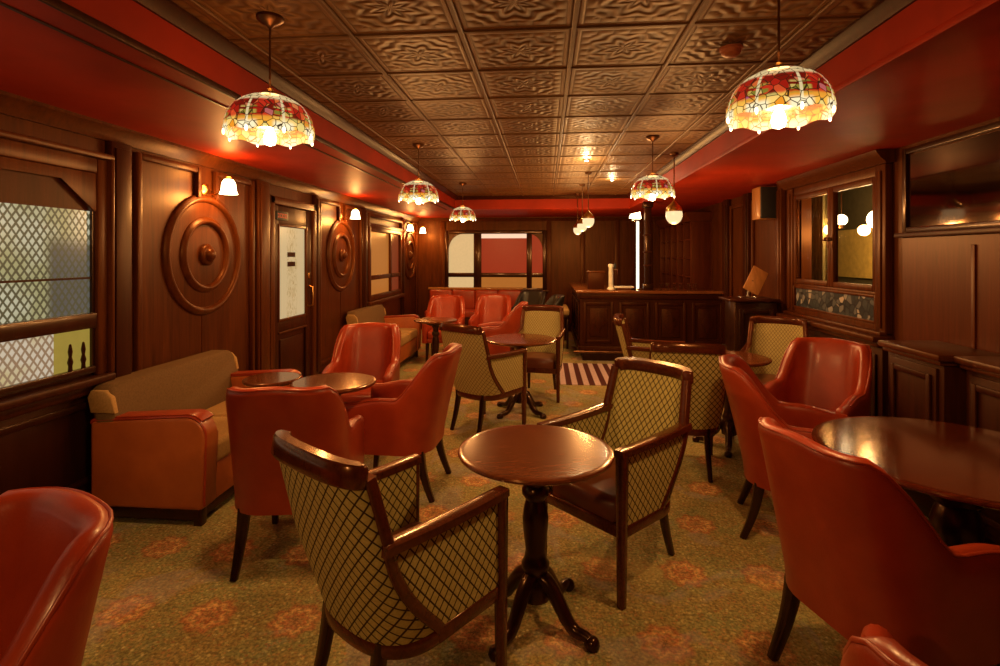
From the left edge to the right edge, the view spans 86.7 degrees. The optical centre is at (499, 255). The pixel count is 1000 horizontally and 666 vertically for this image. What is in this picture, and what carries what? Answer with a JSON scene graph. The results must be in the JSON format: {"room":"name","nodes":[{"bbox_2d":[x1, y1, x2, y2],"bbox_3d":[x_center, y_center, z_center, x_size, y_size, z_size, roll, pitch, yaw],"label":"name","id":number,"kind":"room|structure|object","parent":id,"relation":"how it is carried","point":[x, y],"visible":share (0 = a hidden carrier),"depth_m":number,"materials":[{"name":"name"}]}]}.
{"room":"pub lounge","nodes":[
{"label":"pub lounge","id":0,"kind":"room"},
{"bbox_2d":[0,114,417,398],"bbox_3d":[-2.359,0.175,4.621,0.100,2.750,13.400,0,0,5],"label":"wall","id":1,"kind":"structure","parent":0,"point":[170,333],"depth_m":4.06,"materials":[{"name":"brown wood"}]},
{"bbox_2d":[0,395,93,494],"bbox_3d":[-2.633,1.100,0.690,0.035,0.580,5.120,0,0,5],"label":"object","id":2,"kind":"structure","parent":1,"relation":"attached to","point":[50,446],"depth_m":2.87,"materials":[{"name":"black wood"}]},
{"bbox_2d":[0,129,115,420],"bbox_3d":[-2.485,0.098,2.012,0.100,1.425,2.480,0,0,5],"label":"window","id":3,"kind":"structure","parent":1,"relation":"in","point":[57,200],"depth_m":2.89,"materials":[{"name":"brown wood"}]},
{"bbox_2d":[105,140,131,377],"bbox_3d":[-2.389,0.340,3.329,0.064,2.100,0.160,0,0,5],"label":"trim","id":4,"kind":"structure","parent":1,"relation":"attached to","point":[122,153],"depth_m":3.32,"materials":[{"name":"brown wood"}]},
{"bbox_2d":[133,152,254,371],"bbox_3d":[-2.328,0.307,4.172,0.040,1.985,1.410,0,0,5],"label":"trim","id":5,"kind":"structure","parent":1,"relation":"attached to","point":[138,157],"depth_m":3.50,"materials":[{"name":"brown wood"}]},
{"bbox_2d":[161,194,241,314],"bbox_3d":[-2.303,-0.010,4.205,0.084,0.954,0.954,0,0,5],"label":"roundel","id":6,"kind":"object","parent":1,"relation":"attached to","point":[201,253],"visible":0.99,"depth_m":4.13,"materials":[{"name":"brown wood"}]},
{"bbox_2d":[0,90,420,222],"bbox_3d":[-2.268,-0.753,4.613,0.082,0.093,13.200,0,0,5],"label":"trim","id":7,"kind":"structure","parent":1,"relation":"attached to","point":[13,105],"depth_m":3.56,"materials":[{"name":"brown wood"}]},
{"bbox_2d":[202,177,237,195],"bbox_3d":[-2.211,-0.551,4.197,0.268,0.148,0.136,0,0,5],"label":"wall sconce","id":8,"kind":"object","parent":1,"relation":"attached to","point":[228,186],"visible":0.99,"depth_m":4.17,"materials":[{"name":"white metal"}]},
{"bbox_2d":[254,180,269,369],"bbox_3d":[-2.243,0.340,5.013,0.064,2.100,0.200,0,0,5],"label":"trim","id":9,"kind":"structure","parent":1,"relation":"attached to","point":[262,188],"depth_m":4.95,"materials":[{"name":"brown wood"}]},
{"bbox_2d":[270,195,315,376],"bbox_3d":[-2.175,0.480,5.619,0.094,2.140,1.020,0,0,5],"label":"door","id":10,"kind":"structure","parent":1,"relation":"in","point":[292,241],"depth_m":5.62,"materials":[{"name":"brown wood"}]},
{"bbox_2d":[275,210,287,220],"bbox_3d":[-2.201,-0.405,5.350,0.018,0.090,0.240,0,0,5],"label":"door sign","id":11,"kind":"object","parent":10,"relation":"attached to","point":[279,215],"visible":1,"depth_m":5.33,"materials":[{"name":"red plastic"}]},
{"bbox_2d":[312,195,319,374],"bbox_3d":[-2.142,0.340,6.178,0.064,2.100,0.100,0,0,5],"label":"trim","id":12,"kind":"structure","parent":1,"relation":"attached to","point":[315,198],"depth_m":6.15,"materials":[{"name":"brown wood"}]},
{"bbox_2d":[319,198,361,364],"bbox_3d":[-2.083,0.307,6.991,0.040,1.985,1.450,0,0,5],"label":"trim","id":13,"kind":"structure","parent":1,"relation":"attached to","point":[345,207],"depth_m":7.08,"materials":[{"name":"brown wood"}]},
{"bbox_2d":[326,219,355,290],"bbox_3d":[-2.061,-0.010,6.994,0.084,0.954,0.954,0,0,5],"label":"roundel","id":14,"kind":"object","parent":1,"relation":"attached to","point":[340,246],"visible":1,"depth_m":6.94,"materials":[{"name":"brown wood"}]},
{"bbox_2d":[341,208,360,219],"bbox_3d":[-1.969,-0.551,6.986,0.268,0.148,0.136,0,0,5],"label":"wall sconce","id":15,"kind":"object","parent":1,"relation":"attached to","point":[355,214],"visible":0.97,"depth_m":6.95,"materials":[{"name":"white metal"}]},
{"bbox_2d":[361,208,366,307],"bbox_3d":[-2.000,0.340,7.817,0.064,2.100,0.130,0,0,5],"label":"trim","id":16,"kind":"structure","parent":1,"relation":"attached to","point":[364,210],"depth_m":7.77,"materials":[{"name":"brown wood"}]},
{"bbox_2d":[367,213,404,305],"bbox_3d":[-1.891,0.050,8.867,0.100,1.400,1.920,0,0,5],"label":"window","id":17,"kind":"structure","parent":1,"relation":"in","point":[384,243],"depth_m":8.74,"materials":[{"name":"brown wood"}]},
{"bbox_2d":[400,218,404,314],"bbox_3d":[-1.819,0.340,9.904,0.064,2.100,0.100,0,0,5],"label":"trim","id":18,"kind":"structure","parent":1,"relation":"attached to","point":[402,299],"depth_m":9.87,"materials":[{"name":"brown wood"}]},
{"bbox_2d":[405,232,416,279],"bbox_3d":[-1.756,-0.010,10.511,0.084,0.954,0.954,0,0,5],"label":"roundel","id":19,"kind":"object","parent":1,"relation":"attached to","point":[410,243],"visible":0.92,"depth_m":10.49,"materials":[{"name":"brown wood"}]},
{"bbox_2d":[405,220,417,314],"bbox_3d":[-1.777,0.307,10.518,0.040,1.985,1.050,0,0,5],"label":"trim","id":20,"kind":"structure","parent":1,"relation":"attached to","point":[406,221],"depth_m":10.99,"materials":[{"name":"brown wood"}]},
{"bbox_2d":[0,0,999,217],"bbox_3d":[0.331,-0.955,4.388,5.400,0.310,13.300,0,0,5],"label":"ceiling","id":21,"kind":"structure","parent":0,"point":[38,62],"depth_m":2.76,"materials":[{"name":"paint"}]},
{"bbox_2d":[0,0,454,209],"bbox_3d":[-1.332,-0.804,3.553,0.172,0.032,11.250,0,0,5],"label":"trim","id":22,"kind":"structure","parent":21,"relation":"attached to","point":[59,5],"depth_m":2.12,"materials":[{"name":"brown wood"}]},
{"bbox_2d":[629,0,999,208],"bbox_3d":[1.687,-0.804,3.292,0.016,0.032,11.250,0,0,5],"label":"trim","id":23,"kind":"structure","parent":21,"relation":"attached to","point":[982,5],"depth_m":2.10,"materials":[{"name":"paint"}]},
{"bbox_2d":[171,0,880,195],"bbox_3d":[0.216,-1.075,3.419,3.160,0.110,11.450,0,0,5],"label":"ceiling","id":24,"kind":"structure","parent":0,"point":[502,97],"depth_m":2.87,"materials":[{"name":"metal"}]},
{"bbox_2d":[222,11,314,148],"bbox_3d":[-0.991,-0.755,2.284,0.373,0.549,0.373,0,0,5],"label":"pendant lamp","id":25,"kind":"object","parent":24,"relation":"hanging from","point":[268,117],"visible":1,"depth_m":2.20,"materials":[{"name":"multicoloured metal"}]},
{"bbox_2d":[133,0,457,199],"bbox_3d":[-1.231,-0.999,3.545,0.055,0.062,11.250,0,0,5],"label":"trim","id":26,"kind":"structure","parent":24,"relation":"attached to","point":[169,11],"depth_m":2.83,"materials":[{"name":"brown wood"}]},
{"bbox_2d":[398,143,438,204],"bbox_3d":[-0.751,-0.755,4.883,0.373,0.549,0.373,0,0,5],"label":"pendant lamp","id":27,"kind":"object","parent":24,"relation":"hanging from","point":[419,191],"visible":1,"depth_m":4.77,"materials":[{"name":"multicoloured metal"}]},
{"bbox_2d":[450,182,475,221],"bbox_3d":[-0.526,-0.755,7.473,0.373,0.549,0.373,0,0,5],"label":"pendant lamp","id":28,"kind":"object","parent":24,"relation":"hanging from","point":[463,213],"visible":1,"depth_m":7.36,"materials":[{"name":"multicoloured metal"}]},
{"bbox_2d":[456,194,628,199],"bbox_3d":[0.700,-0.999,8.996,2.960,0.062,0.055,0,0,5],"label":"trim","id":29,"kind":"structure","parent":24,"relation":"attached to","point":[606,196],"depth_m":8.99,"materials":[{"name":"brown wood"}]},
{"bbox_2d":[577,184,586,231],"bbox_3d":[1.184,-0.689,7.626,0.148,0.681,0.148,0,0,5],"label":"globe pendant","id":30,"kind":"object","parent":24,"relation":"hanging from","point":[580,226],"visible":0.75,"depth_m":7.59,"materials":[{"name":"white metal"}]},
{"bbox_2d":[582,172,593,227],"bbox_3d":[1.089,-0.689,6.530,0.148,0.681,0.148,0,0,5],"label":"globe pendant","id":31,"kind":"object","parent":24,"relation":"hanging from","point":[588,218],"visible":1,"depth_m":6.49,"materials":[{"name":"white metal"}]},
{"bbox_2d":[631,135,674,200],"bbox_3d":[1.315,-0.755,4.563,0.373,0.549,0.373,0,0,5],"label":"pendant lamp","id":32,"kind":"object","parent":24,"relation":"hanging from","point":[652,186],"visible":1,"depth_m":4.45,"materials":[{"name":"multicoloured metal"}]},
{"bbox_2d":[665,153,682,223],"bbox_3d":[1.746,-0.673,5.319,0.169,0.713,0.169,0,0,5],"label":"globe pendant","id":33,"kind":"object","parent":24,"relation":"hanging from","point":[674,214],"visible":1,"depth_m":5.28,"materials":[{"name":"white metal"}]},
{"bbox_2d":[719,43,742,58],"bbox_3d":[1.134,-1.000,2.602,0.110,0.044,0.110,0,0,5],"label":"smoke detector","id":34,"kind":"object","parent":24,"relation":"attached to","point":[728,51],"visible":1,"depth_m":2.57,"materials":[{"name":"plastic"}]},
{"bbox_2d":[627,0,916,197],"bbox_3d":[1.663,-0.999,3.293,0.055,0.062,11.250,0,0,5],"label":"trim","id":35,"kind":"structure","parent":24,"relation":"attached to","point":[884,10],"depth_m":2.48,"materials":[{"name":"brown wood"}]},
{"bbox_2d":[726,0,836,133],"bbox_3d":[1.040,-0.755,1.978,0.373,0.549,0.373,0,0,5],"label":"pendant lamp","id":36,"kind":"object","parent":24,"relation":"hanging from","point":[781,95],"visible":1,"depth_m":1.88,"materials":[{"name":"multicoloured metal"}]},
{"bbox_2d":[81,330,996,665],"bbox_3d":[0.331,1.600,4.388,5.500,0.100,13.400,0,0,5],"label":"floor","id":37,"kind":"structure","parent":0,"point":[166,596],"depth_m":2.46,"materials":[{"name":"carpet"}]},
{"bbox_2d":[0,487,113,665],"bbox_3d":[-1.229,1.080,1.048,0.578,0.954,0.718,0,0,29],"label":"armchair","id":38,"kind":"object","parent":37,"relation":"on","point":[55,541],"visible":1,"depth_m":1.25,"materials":[{"name":"leather"}]},
{"bbox_2d":[88,350,302,525],"bbox_3d":[-1.982,1.150,3.660,0.735,0.800,1.252,0,0,5],"label":"sofa","id":39,"kind":"object","parent":37,"relation":"on","point":[160,444],"visible":0.67,"depth_m":3.06,"materials":[{"name":"orange leather"}]},
{"bbox_2d":[206,401,226,416],"bbox_3d":[-1.867,1.167,3.901,0.505,0.145,0.490,0,0,5],"label":"seat cushion","id":40,"kind":"object","parent":39,"relation":"on","point":[217,408],"depth_m":3.81,"materials":[{"name":"beige fabric"}]},
{"bbox_2d":[212,416,230,460],"bbox_3d":[-1.910,1.167,3.403,0.505,0.145,0.490,0,0,5],"label":"seat cushion","id":41,"kind":"object","parent":39,"relation":"on","point":[223,453],"depth_m":3.26,"materials":[{"name":"beige fabric"}]},
{"bbox_2d":[242,372,301,387],"bbox_3d":[-1.549,1.188,3.607,0.376,0.723,0.376,0,0,5],"label":"pedestal table","id":42,"kind":"object","parent":37,"relation":"on","point":[270,379],"visible":0.31,"depth_m":3.55,"materials":[{"name":"brown wood"}]},
{"bbox_2d":[225,385,363,580],"bbox_3d":[-1.064,1.080,2.780,0.578,0.954,0.718,0,0,-4],"label":"armchair","id":43,"kind":"object","parent":37,"relation":"on","point":[317,416],"visible":0.76,"depth_m":2.51,"materials":[{"name":"leather"}]},
{"bbox_2d":[290,372,375,395],"bbox_3d":[-1.088,1.185,3.477,0.541,0.730,0.541,0,0,5],"label":"pedestal table","id":44,"kind":"object","parent":37,"relation":"on","point":[343,382],"visible":0.29,"depth_m":3.46,"materials":[{"name":"brown wood"}]},
{"bbox_2d":[321,322,400,401],"bbox_3d":[-1.153,1.080,4.499,0.578,0.954,0.718,0,0,-2],"label":"armchair","id":45,"kind":"object","parent":37,"relation":"on","point":[370,348],"visible":0.48,"depth_m":4.70,"materials":[{"name":"leather"}]},
{"bbox_2d":[340,380,381,401],"bbox_3d":[-1.149,1.137,4.391,0.424,0.125,0.490,0,0,-2],"label":"seat cushion","id":46,"kind":"object","parent":45,"relation":"on","point":[364,394],"depth_m":4.15,"materials":[{"name":"red leather"}]},
{"bbox_2d":[346,305,420,366],"bbox_3d":[-1.638,1.150,7.620,0.735,0.800,1.252,0,0,5],"label":"sofa","id":47,"kind":"object","parent":37,"relation":"on","point":[410,331],"visible":0.39,"depth_m":7.79,"materials":[{"name":"orange leather"}]},
{"bbox_2d":[399,328,416,340],"bbox_3d":[-1.524,1.167,7.861,0.505,0.145,0.490,0,0,5],"label":"seat cushion","id":48,"kind":"object","parent":47,"relation":"on","point":[412,332],"depth_m":7.82,"materials":[{"name":"beige fabric"}]},
{"bbox_2d":[271,429,509,665],"bbox_3d":[-0.395,1.068,1.860,0.546,0.974,0.693,0,0,41],"label":"armchair","id":49,"kind":"object","parent":37,"relation":"on","point":[393,585],"visible":1,"depth_m":1.67,"materials":[{"name":"fabric"}]},
{"bbox_2d":[392,522,421,534],"bbox_3d":[-0.335,1.157,1.931,0.424,0.117,0.451,0,0,41],"label":"armrest","id":50,"kind":"object","parent":49,"relation":"on","point":[397,527],"depth_m":2.16,"materials":[{"name":"brown leather"}]},
{"bbox_2d":[344,343,461,502],"bbox_3d":[-0.629,1.080,3.594,0.718,0.954,0.578,0,0,8],"label":"armchair","id":51,"kind":"object","parent":37,"relation":"on","point":[405,417],"visible":0.87,"depth_m":3.33,"materials":[{"name":"leather"}]},
{"bbox_2d":[414,317,456,355],"bbox_3d":[-0.831,1.185,6.848,0.561,0.730,0.561,0,0,-15],"label":"pedestal table","id":52,"kind":"object","parent":37,"relation":"on","point":[434,322],"visible":0.47,"depth_m":6.81,"materials":[{"name":"brown wood"}]},
{"bbox_2d":[422,295,464,362],"bbox_3d":[-0.822,1.080,7.913,0.578,0.954,0.718,0,0,2],"label":"armchair","id":53,"kind":"object","parent":37,"relation":"on","point":[452,306],"visible":0.52,"depth_m":8.11,"materials":[{"name":"leather"}]},
{"bbox_2d":[427,328,441,338],"bbox_3d":[-0.826,1.137,7.806,0.424,0.125,0.490,0,0,2],"label":"seat cushion","id":54,"kind":"object","parent":53,"relation":"on","point":[429,330],"depth_m":7.58,"materials":[{"name":"red leather"}]},
{"bbox_2d":[424,287,522,324],"bbox_3d":[-0.527,1.075,10.696,1.960,0.850,0.640,0,0,5],"label":"banquette","id":55,"kind":"object","parent":37,"relation":"on","point":[470,296],"visible":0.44,"depth_m":10.86,"materials":[{"name":"red leather"}]},
{"bbox_2d":[430,289,452,297],"bbox_3d":[-1.218,0.895,10.976,0.475,0.410,0.120,0,0,5],"label":"cushion","id":56,"kind":"object","parent":55,"relation":"on","point":[433,292],"depth_m":10.92,"materials":[{"name":"red leather"}]},
{"bbox_2d":[424,309,474,317],"bbox_3d":[-0.531,1.145,10.656,1.900,0.130,0.560,0,0,5],"label":"seat cushion","id":57,"kind":"object","parent":55,"relation":"on","point":[468,312],"depth_m":10.40,"materials":[{"name":"red leather"}]},
{"bbox_2d":[452,289,474,308],"bbox_3d":[-0.745,0.895,10.935,0.475,0.410,0.120,0,0,5],"label":"cushion","id":58,"kind":"object","parent":55,"relation":"on","point":[468,295],"depth_m":10.87,"materials":[{"name":"red leather"}]},
{"bbox_2d":[475,290,497,305],"bbox_3d":[-0.272,0.895,10.894,0.475,0.410,0.120,0,0,5],"label":"cushion","id":59,"kind":"object","parent":55,"relation":"on","point":[478,292],"depth_m":10.84,"materials":[{"name":"red leather"}]},
{"bbox_2d":[498,290,520,306],"bbox_3d":[0.202,0.895,10.853,0.475,0.410,0.120,0,0,5],"label":"cushion","id":60,"kind":"object","parent":55,"relation":"on","point":[513,294],"depth_m":10.79,"materials":[{"name":"red leather"}]},
{"bbox_2d":[439,322,526,432],"bbox_3d":[-0.174,1.068,4.791,0.546,0.974,0.693,0,0,39],"label":"armchair","id":61,"kind":"object","parent":37,"relation":"on","point":[482,376],"visible":0.88,"depth_m":4.58,"materials":[{"name":"fabric"}]},
{"bbox_2d":[468,294,510,325],"bbox_3d":[-0.129,1.080,8.154,0.578,0.954,0.718,0,0,11],"label":"armchair","id":62,"kind":"object","parent":37,"relation":"on","point":[489,307],"visible":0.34,"depth_m":8.36,"materials":[{"name":"leather"}]},
{"bbox_2d":[478,301,527,353],"bbox_3d":[0.010,1.080,7.022,0.718,0.954,0.578,0,0,8],"label":"armchair","id":63,"kind":"object","parent":37,"relation":"on","point":[511,323],"visible":0.5,"depth_m":6.74,"materials":[{"name":"leather"}]},
{"bbox_2d":[486,333,556,418],"bbox_3d":[0.207,1.185,5.272,0.713,0.730,0.713,0,0,0],"label":"pedestal table","id":64,"kind":"object","parent":37,"relation":"on","point":[517,340],"visible":0.72,"depth_m":5.16,"materials":[{"name":"brown wood"}]},
{"bbox_2d":[511,290,545,310],"bbox_3d":[0.453,1.080,9.250,0.578,0.954,0.718,0,0,35],"label":"armchair","id":65,"kind":"object","parent":37,"relation":"on","point":[533,297],"visible":0.18,"depth_m":9.46,"materials":[{"name":"leather"}]},
{"bbox_2d":[458,425,614,661],"bbox_3d":[0.151,1.185,2.260,0.660,0.730,0.660,0,0,-7],"label":"pedestal table","id":66,"kind":"object","parent":37,"relation":"on","point":[536,458],"visible":0.92,"depth_m":2.20,"materials":[{"name":"brown wood"}]},
{"bbox_2d":[510,305,565,402],"bbox_3d":[0.446,1.068,5.984,0.546,0.974,0.693,0,0,13],"label":"armchair","id":67,"kind":"object","parent":37,"relation":"on","point":[548,320],"visible":0.7,"depth_m":6.15,"materials":[{"name":"fabric"}]},
{"bbox_2d":[527,352,555,368],"bbox_3d":[0.425,1.157,5.893,0.424,0.117,0.451,0,0,13],"label":"seat cushion","id":68,"kind":"object","parent":67,"relation":"on","point":[535,360],"depth_m":5.68,"materials":[{"name":"brown leather"}]},
{"bbox_2d":[544,294,564,306],"bbox_3d":[0.640,1.080,8.289,0.718,0.954,0.578,0,0,-8],"label":"armchair","id":69,"kind":"object","parent":37,"relation":"on","point":[556,299],"visible":0.12,"depth_m":8.36,"materials":[{"name":"leather"}]},
{"bbox_2d":[563,304,569,348],"bbox_3d":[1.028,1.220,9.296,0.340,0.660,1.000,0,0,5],"label":"armchair","id":70,"kind":"object","parent":37,"relation":"on","point":[566,310],"visible":0.49,"depth_m":8.83,"materials":[{"name":"beige fabric"}]},
{"bbox_2d":[560,363,614,385],"bbox_3d":[1.178,1.547,6.984,0.900,0.006,1.280,0,0,5],"label":"striped rug","id":71,"kind":"object","parent":37,"relation":"on","point":[570,373],"visible":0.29,"depth_m":6.91,"materials":[{"name":"carpet"}]},
{"bbox_2d":[537,357,693,610],"bbox_3d":[0.627,1.068,2.735,0.693,0.974,0.546,0,0,-40],"label":"armchair","id":72,"kind":"object","parent":37,"relation":"on","point":[643,416],"visible":0.85,"depth_m":2.63,"materials":[{"name":"fabric"}]},
{"bbox_2d":[553,458,615,521],"bbox_3d":[0.556,1.157,2.675,0.451,0.117,0.424,0,0,-40],"label":"seat cushion","id":73,"kind":"object","parent":72,"relation":"on","point":[593,499],"depth_m":2.52,"materials":[{"name":"brown leather"}]},
{"bbox_2d":[569,282,722,360],"bbox_3d":[2.260,1.028,8.808,2.180,1.045,2.460,0,0,5],"label":"bar counter","id":74,"kind":"object","parent":37,"relation":"on","point":[689,316],"depth_m":7.76,"materials":[{"name":"brown wood"}]},
{"bbox_2d":[587,271,604,288],"bbox_3d":[1.466,0.367,8.104,0.264,0.275,0.154,0,0,5],"label":"box","id":75,"kind":"object","parent":74,"relation":"on","point":[595,279],"visible":0.99,"depth_m":8.03,"materials":[{"name":"brown wood"}]},
{"bbox_2d":[607,263,617,289],"bbox_3d":[1.706,0.305,8.033,0.170,0.400,0.120,0,0,5],"label":"beer font","id":76,"kind":"object","parent":74,"relation":"on","point":[610,284],"visible":0.99,"depth_m":8.00,"materials":[{"name":"white ceramic"}]},
{"bbox_2d":[629,212,641,289],"bbox_3d":[2.020,-0.075,7.895,0.180,1.160,0.120,0,0,5],"label":"lamp","id":77,"kind":"object","parent":74,"relation":"on","point":[636,217],"visible":0.95,"depth_m":7.88,"materials":[{"name":"silver metal"}]},
{"bbox_2d":[569,282,722,293],"bbox_3d":[2.285,0.527,8.861,2.140,0.045,2.350,0,0,5],"label":"countertop","id":78,"kind":"structure","parent":74,"relation":"on","point":[577,287],"depth_m":7.76,"materials":[{"name":"brown wood"}]},
{"bbox_2d":[642,202,653,289],"bbox_3d":[2.188,-0.147,7.860,0.150,1.304,0.150,0,0,5],"label":"post","id":79,"kind":"object","parent":74,"relation":"on","point":[647,285],"visible":1,"depth_m":7.81,"materials":[{"name":"black wood"}]},
{"bbox_2d":[613,313,684,358],"bbox_3d":[1.451,1.068,5.152,0.693,0.974,0.546,0,0,15],"label":"armchair","id":80,"kind":"object","parent":37,"relation":"on","point":[631,347],"visible":0.33,"depth_m":5.00,"materials":[{"name":"fabric"}]},
{"bbox_2d":[655,212,712,287],"bbox_3d":[3.215,0.430,9.488,0.435,2.240,2.340,0,0,5],"label":"bar shelf","id":81,"kind":"object","parent":37,"relation":"on","point":[685,246],"visible":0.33,"depth_m":8.81,"materials":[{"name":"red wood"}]},
{"bbox_2d":[649,342,725,482],"bbox_3d":[1.333,1.068,3.869,0.546,0.974,0.693,0,0,12],"label":"armchair","id":82,"kind":"object","parent":37,"relation":"on","point":[708,392],"visible":0.62,"depth_m":3.60,"materials":[{"name":"fabric"}]},
{"bbox_2d":[692,350,771,457],"bbox_3d":[1.871,1.185,4.324,0.627,0.730,0.627,0,0,-20],"label":"pedestal table","id":83,"kind":"object","parent":37,"relation":"on","point":[727,426],"visible":0.48,"depth_m":4.27,"materials":[{"name":"brown wood"}]},
{"bbox_2d":[718,266,780,350],"bbox_3d":[2.740,0.828,5.835,0.530,1.443,0.400,0,0,5],"label":"lectern","id":84,"kind":"object","parent":37,"relation":"on","point":[739,310],"visible":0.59,"depth_m":5.69,"materials":[{"name":"black wood"}]},
{"bbox_2d":[718,296,780,301],"bbox_3d":[2.735,0.475,5.835,0.520,0.030,0.400,0,0,5],"label":"shelf","id":85,"kind":"object","parent":84,"relation":"attached to","point":[727,298],"depth_m":5.74,"materials":[{"name":"brown wood"}]},
{"bbox_2d":[740,316,808,384],"bbox_3d":[2.509,1.068,4.826,0.546,0.974,0.693,0,0,32],"label":"armchair","id":86,"kind":"object","parent":37,"relation":"on","point":[768,336],"visible":0.35,"depth_m":5.04,"materials":[{"name":"fabric"}]},
{"bbox_2d":[756,374,776,384],"bbox_3d":[2.461,1.157,4.747,0.424,0.117,0.451,0,0,32],"label":"seat cushion","id":87,"kind":"object","parent":86,"relation":"on","point":[764,378],"depth_m":4.79,"materials":[{"name":"brown leather"}]},
{"bbox_2d":[719,354,848,539],"bbox_3d":[1.638,1.080,3.029,0.718,0.954,0.578,0,0,22],"label":"armchair","id":88,"kind":"object","parent":37,"relation":"on","point":[749,400],"visible":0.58,"depth_m":2.91,"materials":[{"name":"leather"}]},
{"bbox_2d":[764,337,872,416],"bbox_3d":[2.200,1.080,3.678,0.718,0.954,0.578,0,0,-40],"label":"armchair","id":89,"kind":"object","parent":37,"relation":"on","point":[830,374],"visible":0.42,"depth_m":3.82,"materials":[{"name":"leather"}]},
{"bbox_2d":[758,417,999,665],"bbox_3d":[1.327,1.080,1.874,0.718,0.954,0.578,0,0,-12],"label":"armchair","id":90,"kind":"object","parent":37,"relation":"on","point":[858,551],"visible":0.98,"depth_m":1.62,"materials":[{"name":"leather"}]},
{"bbox_2d":[840,624,927,665],"bbox_3d":[0.949,1.080,0.929,0.578,0.954,0.718,0,0,38],"label":"armchair","id":91,"kind":"object","parent":37,"relation":"on","point":[876,646],"visible":1,"depth_m":0.85,"materials":[{"name":"leather"}]},
{"bbox_2d":[811,416,999,546],"bbox_3d":[1.898,1.185,2.204,1.040,0.730,1.040,0,0,5],"label":"pedestal table","id":92,"kind":"object","parent":37,"relation":"on","point":[957,466],"visible":0.49,"depth_m":2.18,"materials":[{"name":"brown wood"}]},
{"bbox_2d":[878,340,999,517],"bbox_3d":[2.643,1.050,3.198,0.386,1.000,0.550,0,0,5],"label":"sideboard","id":93,"kind":"object","parent":37,"relation":"on","point":[925,382],"visible":0.48,"depth_m":3.11,"materials":[{"name":"brown wood"}]},
{"bbox_2d":[953,356,999,545],"bbox_3d":[2.606,1.050,2.364,0.316,1.000,1.120,0,0,5],"label":"sideboard","id":94,"kind":"object","parent":37,"relation":"on","point":[983,372],"visible":0.58,"depth_m":2.75,"materials":[{"name":"brown wood"}]},
{"bbox_2d":[418,221,659,323],"bbox_3d":[0.906,0.175,11.013,5.500,2.750,0.100,0,0,5],"label":"wall","id":95,"kind":"structure","parent":0,"point":[559,229],"depth_m":10.92,"materials":[{"name":"brown wood"}]},
{"bbox_2d":[445,230,547,292],"bbox_3d":[-0.100,0.110,10.990,2.200,1.280,0.120,0,0,5],"label":"window","id":96,"kind":"structure","parent":95,"relation":"in","point":[478,258],"depth_m":11.02,"materials":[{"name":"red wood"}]},
{"bbox_2d":[431,220,651,308],"bbox_3d":[0.955,0.330,10.943,4.816,2.120,0.030,0,0,5],"label":"trim","id":97,"kind":"structure","parent":95,"relation":"attached to","point":[617,222],"depth_m":10.91,"materials":[{"name":"brown wood"}]},
{"bbox_2d":[419,216,665,221],"bbox_3d":[0.898,-0.760,10.928,5.300,0.081,0.072,0,0,5],"label":"trim","id":98,"kind":"structure","parent":95,"relation":"attached to","point":[653,218],"depth_m":10.93,"materials":[{"name":"brown wood"}]},
{"bbox_2d":[691,117,999,339],"bbox_3d":[3.021,0.175,4.154,0.100,2.750,13.400,0,0,5],"label":"wall","id":99,"kind":"structure","parent":0,"point":[764,229],"depth_m":6.19,"materials":[{"name":"brown wood"}]},
{"bbox_2d":[722,199,730,343],"bbox_3d":[3.231,0.295,7.569,0.072,2.190,0.200,0,0,5],"label":"trim","id":100,"kind":"structure","parent":99,"relation":"attached to","point":[726,204],"depth_m":7.53,"materials":[{"name":"brown wood"}]},
{"bbox_2d":[743,193,751,295],"bbox_3d":[3.163,0.295,6.787,0.072,2.190,0.170,0,0,5],"label":"trim","id":101,"kind":"structure","parent":99,"relation":"attached to","point":[747,197],"depth_m":6.74,"materials":[{"name":"brown wood"}]},
{"bbox_2d":[729,200,774,297],"bbox_3d":[3.173,0.300,6.691,0.035,2.000,1.520,0,0,5],"label":"trim","id":102,"kind":"structure","parent":99,"relation":"attached to","point":[732,207],"depth_m":7.40,"materials":[{"name":"brown wood"}]},
{"bbox_2d":[752,186,776,219],"bbox_3d":[3.005,-0.590,5.969,0.235,0.360,0.248,0,0,5],"label":"wall speaker","id":103,"kind":"object","parent":99,"relation":"attached to","point":[763,198],"visible":0.68,"depth_m":5.85,"materials":[{"name":"beige wood"}]},
{"bbox_2d":[760,187,776,218],"bbox_3d":[2.994,-0.590,5.855,0.223,0.350,0.020,0,0,5],"label":"grille","id":104,"kind":"object","parent":103,"relation":"attached to","point":[767,194],"depth_m":5.85,"materials":[{"name":"black plastic"}]},
{"bbox_2d":[775,184,785,312],"bbox_3d":[3.079,0.295,5.826,0.072,2.190,0.140,0,0,5],"label":"trim","id":105,"kind":"structure","parent":99,"relation":"attached to","point":[780,220],"depth_m":5.76,"materials":[{"name":"brown wood"}]},
{"bbox_2d":[776,149,895,416],"bbox_3d":[2.947,0.328,4.813,0.160,2.245,1.720,0,0,5],"label":"window frame","id":106,"kind":"structure","parent":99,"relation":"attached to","point":[840,214],"depth_m":4.53,"materials":[{"name":"brown wood"}]},
{"bbox_2d":[894,227,999,237],"bbox_3d":[2.687,-0.147,1.323,0.075,0.035,5.100,0,0,5],"label":"trim","id":107,"kind":"structure","parent":99,"relation":"attached to","point":[987,230],"depth_m":3.32,"materials":[{"name":"brown wood"}]},
{"bbox_2d":[902,121,999,232],"bbox_3d":[2.708,-0.468,1.311,0.030,0.605,5.080,0,0,5],"label":"wall mirror","id":108,"kind":"object","parent":99,"relation":"attached to","point":[956,185],"visible":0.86,"depth_m":3.37,"materials":[{"name":"black wood"}]},
{"bbox_2d":[903,233,999,353],"bbox_3d":[2.700,0.630,1.301,0.045,1.520,5.060,0,0,5],"label":"wall panel","id":109,"kind":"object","parent":99,"relation":"attached to","point":[951,284],"depth_m":3.35,"materials":[{"name":"red wood"}]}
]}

